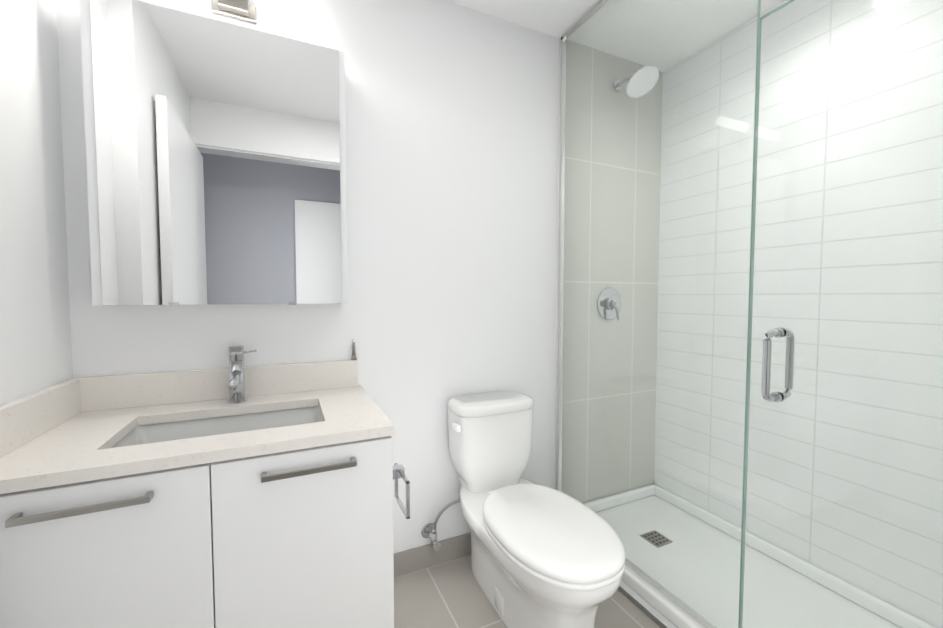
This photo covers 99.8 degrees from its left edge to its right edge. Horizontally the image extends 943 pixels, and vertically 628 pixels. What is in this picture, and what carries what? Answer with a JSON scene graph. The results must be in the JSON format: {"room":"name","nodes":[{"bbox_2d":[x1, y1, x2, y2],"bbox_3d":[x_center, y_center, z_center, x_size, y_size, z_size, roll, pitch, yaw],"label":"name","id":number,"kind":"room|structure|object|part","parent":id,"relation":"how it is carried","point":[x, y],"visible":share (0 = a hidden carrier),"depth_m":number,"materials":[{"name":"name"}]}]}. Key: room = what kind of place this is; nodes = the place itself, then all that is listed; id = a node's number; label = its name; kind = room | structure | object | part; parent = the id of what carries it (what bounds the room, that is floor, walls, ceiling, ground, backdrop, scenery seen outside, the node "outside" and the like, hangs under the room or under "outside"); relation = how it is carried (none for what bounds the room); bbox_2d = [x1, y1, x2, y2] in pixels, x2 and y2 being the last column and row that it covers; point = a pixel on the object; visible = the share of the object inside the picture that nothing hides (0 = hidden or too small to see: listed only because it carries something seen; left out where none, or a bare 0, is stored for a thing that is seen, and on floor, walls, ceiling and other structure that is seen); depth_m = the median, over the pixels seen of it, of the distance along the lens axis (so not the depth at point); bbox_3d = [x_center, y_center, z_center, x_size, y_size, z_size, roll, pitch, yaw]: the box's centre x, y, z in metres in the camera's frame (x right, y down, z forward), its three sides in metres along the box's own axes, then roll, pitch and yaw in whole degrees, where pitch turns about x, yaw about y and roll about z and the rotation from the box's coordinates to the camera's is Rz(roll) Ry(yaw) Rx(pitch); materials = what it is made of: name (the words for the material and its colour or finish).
{"room":"bathroom","nodes":[
{"label":"bathroom","id":0,"kind":"room"},
{"bbox_2d":[0,0,72,405],"bbox_3d":[-0.903,-0.047,0.378,0.120,2.430,1.780,-1,3,-25],"label":"wall","id":1,"kind":"structure","parent":0,"point":[35,342],"depth_m":1.04,"materials":[{"name":"white paint"}]},
{"bbox_2d":[56,0,558,552],"bbox_3d":[-0.104,-0.111,1.798,2.770,2.430,0.120,-1,3,-25],"label":"wall","id":2,"kind":"structure","parent":0,"point":[452,182],"depth_m":1.67,"materials":[{"name":"white paint"}]},
{"bbox_2d":[79,0,347,305],"bbox_3d":[-0.795,-0.477,1.325,0.713,0.895,0.117,-1,3,-25],"label":"mirror","id":3,"kind":"object","parent":2,"relation":"attached to","point":[216,160],"visible":1,"depth_m":1.25,"materials":[{"name":"white"}]},
{"bbox_2d":[211,0,322,24],"bbox_3d":[-0.787,-1.072,1.310,0.550,0.135,0.102,-1,3,-25],"label":"sconce","id":4,"kind":"object","parent":2,"relation":"attached to","point":[243,10],"visible":0.98,"depth_m":1.34,"materials":[{"name":"silver metal"}]},
{"bbox_2d":[394,532,470,577],"bbox_3d":[-0.007,1.054,1.821,0.955,0.100,0.011,-1,3,-25],"label":"baseboard","id":5,"kind":"structure","parent":2,"relation":"attached to","point":[413,560],"depth_m":1.72,"materials":[{"name":"tile"}]},
{"bbox_2d":[555,37,560,489],"bbox_3d":[0.434,-0.118,1.975,0.016,2.429,0.011,-1,3,-25],"label":"trim","id":6,"kind":"structure","parent":2,"relation":"attached to","point":[557,262],"depth_m":1.96,"materials":[{"name":"white metal"}]},
{"bbox_2d":[561,40,662,502],"bbox_3d":[0.751,-0.125,2.123,0.685,2.429,0.010,-1,3,-25],"label":"wall tile","id":7,"kind":"structure","parent":2,"relation":"attached to","point":[633,272],"depth_m":2.10,"materials":[{"name":"grey tile"}]},
{"bbox_2d":[597,288,621,319],"bbox_3d":[0.745,-0.053,2.082,0.170,0.171,0.063,-1,3,-25],"label":"shower valve","id":8,"kind":"object","parent":7,"relation":"attached to","point":[608,301],"depth_m":2.09,"materials":[{"name":"silver metal"}]},
{"bbox_2d":[613,65,658,97],"bbox_3d":[0.808,-1.147,1.968,0.160,0.132,0.233,-1,3,-25],"label":"shower head","id":9,"kind":"object","parent":7,"relation":"attached to","point":[632,85],"depth_m":1.93},
{"bbox_2d":[394,555,660,627],"bbox_3d":[0.122,1.214,0.516,4.400,0.100,3.100,-1,3,-25],"label":"floor","id":10,"kind":"structure","parent":0,"point":[450,594],"depth_m":1.52,"materials":[{"name":"tile"}]},
{"bbox_2d":[0,339,409,627],"bbox_3d":[-0.689,0.624,1.172,0.907,1.018,0.573,-1,3,-25],"label":"bathroom vanity","id":11,"kind":"object","parent":10,"relation":"on","point":[236,494],"visible":1,"depth_m":0.97,"materials":[{"name":"white"}]},
{"bbox_2d":[113,406,322,447],"bbox_3d":[-0.701,0.394,1.155,0.512,0.126,0.292,-1,3,-25],"label":"basin","id":12,"kind":"object","parent":11,"relation":"in","point":[217,423],"depth_m":1.25,"materials":[{"name":"white ceramic"}]},
{"bbox_2d":[228,345,256,403],"bbox_3d":[-0.756,0.203,1.304,0.088,0.188,0.143,-1,3,-25],"label":"faucet","id":13,"kind":"object","parent":11,"relation":"on","point":[236,353],"depth_m":1.32,"materials":[{"name":"silver metal"}]},
{"bbox_2d":[421,391,624,627],"bbox_3d":[0.167,0.748,1.451,0.473,0.745,0.803,-1,3,-25],"label":"toilet","id":14,"kind":"object","parent":10,"relation":"on","point":[542,556],"visible":1,"depth_m":1.39,"materials":[{"name":"white ceramic"}]},
{"bbox_3d":[-0.061,0.455,1.597,0.023,0.027,0.055,-1,3,-25],"label":"lever","id":15,"kind":"part","parent":14,"relation":"part of","materials":[{"name":"white plastic"}]},
{"bbox_3d":[0.083,0.575,1.727,0.346,0.343,0.198,-1,3,-25],"label":"tank","id":16,"kind":"part","parent":14,"relation":"part of","materials":[{"name":"white ceramic"}]},
{"bbox_3d":[0.261,0.740,1.351,0.380,0.018,0.543,-1,3,-25],"label":"seat","id":17,"kind":"part","parent":14,"relation":"part of","materials":[{"name":"white plastic"}]},
{"bbox_3d":[0.261,0.714,1.350,0.380,0.032,0.543,-1,3,-25],"label":"lid","id":18,"kind":"part","parent":14,"relation":"part of","materials":[{"name":"white plastic"}]},
{"bbox_2d":[583,484,935,627],"bbox_3d":[1.078,1.073,1.420,0.726,0.100,1.634,-1,3,-25],"label":"shower tray","id":19,"kind":"object","parent":10,"relation":"on","point":[657,607],"depth_m":1.59,"materials":[{"name":"white plastic"}]},
{"bbox_2d":[557,0,942,627],"bbox_3d":[0.783,-0.135,1.234,0.129,2.328,1.622,-1,3,-25],"label":"glass","id":20,"kind":"object","parent":19,"relation":"on","point":[766,366],"visible":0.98,"depth_m":1.17,"materials":[{"name":"green"}]},
{"bbox_3d":[0.851,0.141,1.101,0.128,0.208,0.028,-1,3,-25],"label":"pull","id":21,"kind":"part","parent":20,"relation":"part of","materials":[{"name":"silver metal"}]},
{"bbox_3d":[0.972,0.109,0.839,0.010,1.862,0.727,-1,3,-25],"label":"door","id":22,"kind":"part","parent":20,"relation":"part of","materials":[{"name":"clear glass"}]},
{"bbox_2d":[446,0,782,71],"bbox_3d":[0.273,-1.338,0.935,2.770,0.100,1.900,-1,3,-25],"label":"ceiling","id":23,"kind":"structure","parent":0,"point":[557,18],"depth_m":1.80,"materials":[{"name":"white paint"}]},
{"bbox_3d":[1.499,-0.097,1.497,0.120,2.430,1.780,-1,3,-25],"label":"wall","id":24,"kind":"structure","parent":0,"visible":0},
{"bbox_2d":[654,0,942,627],"bbox_3d":[1.416,-0.098,1.519,0.010,2.429,1.648,-1,3,-25],"label":"wall tile","id":25,"kind":"structure","parent":24,"relation":"attached to","point":[665,439],"depth_m":1.58,"materials":[{"name":"white tile"}]}
]}

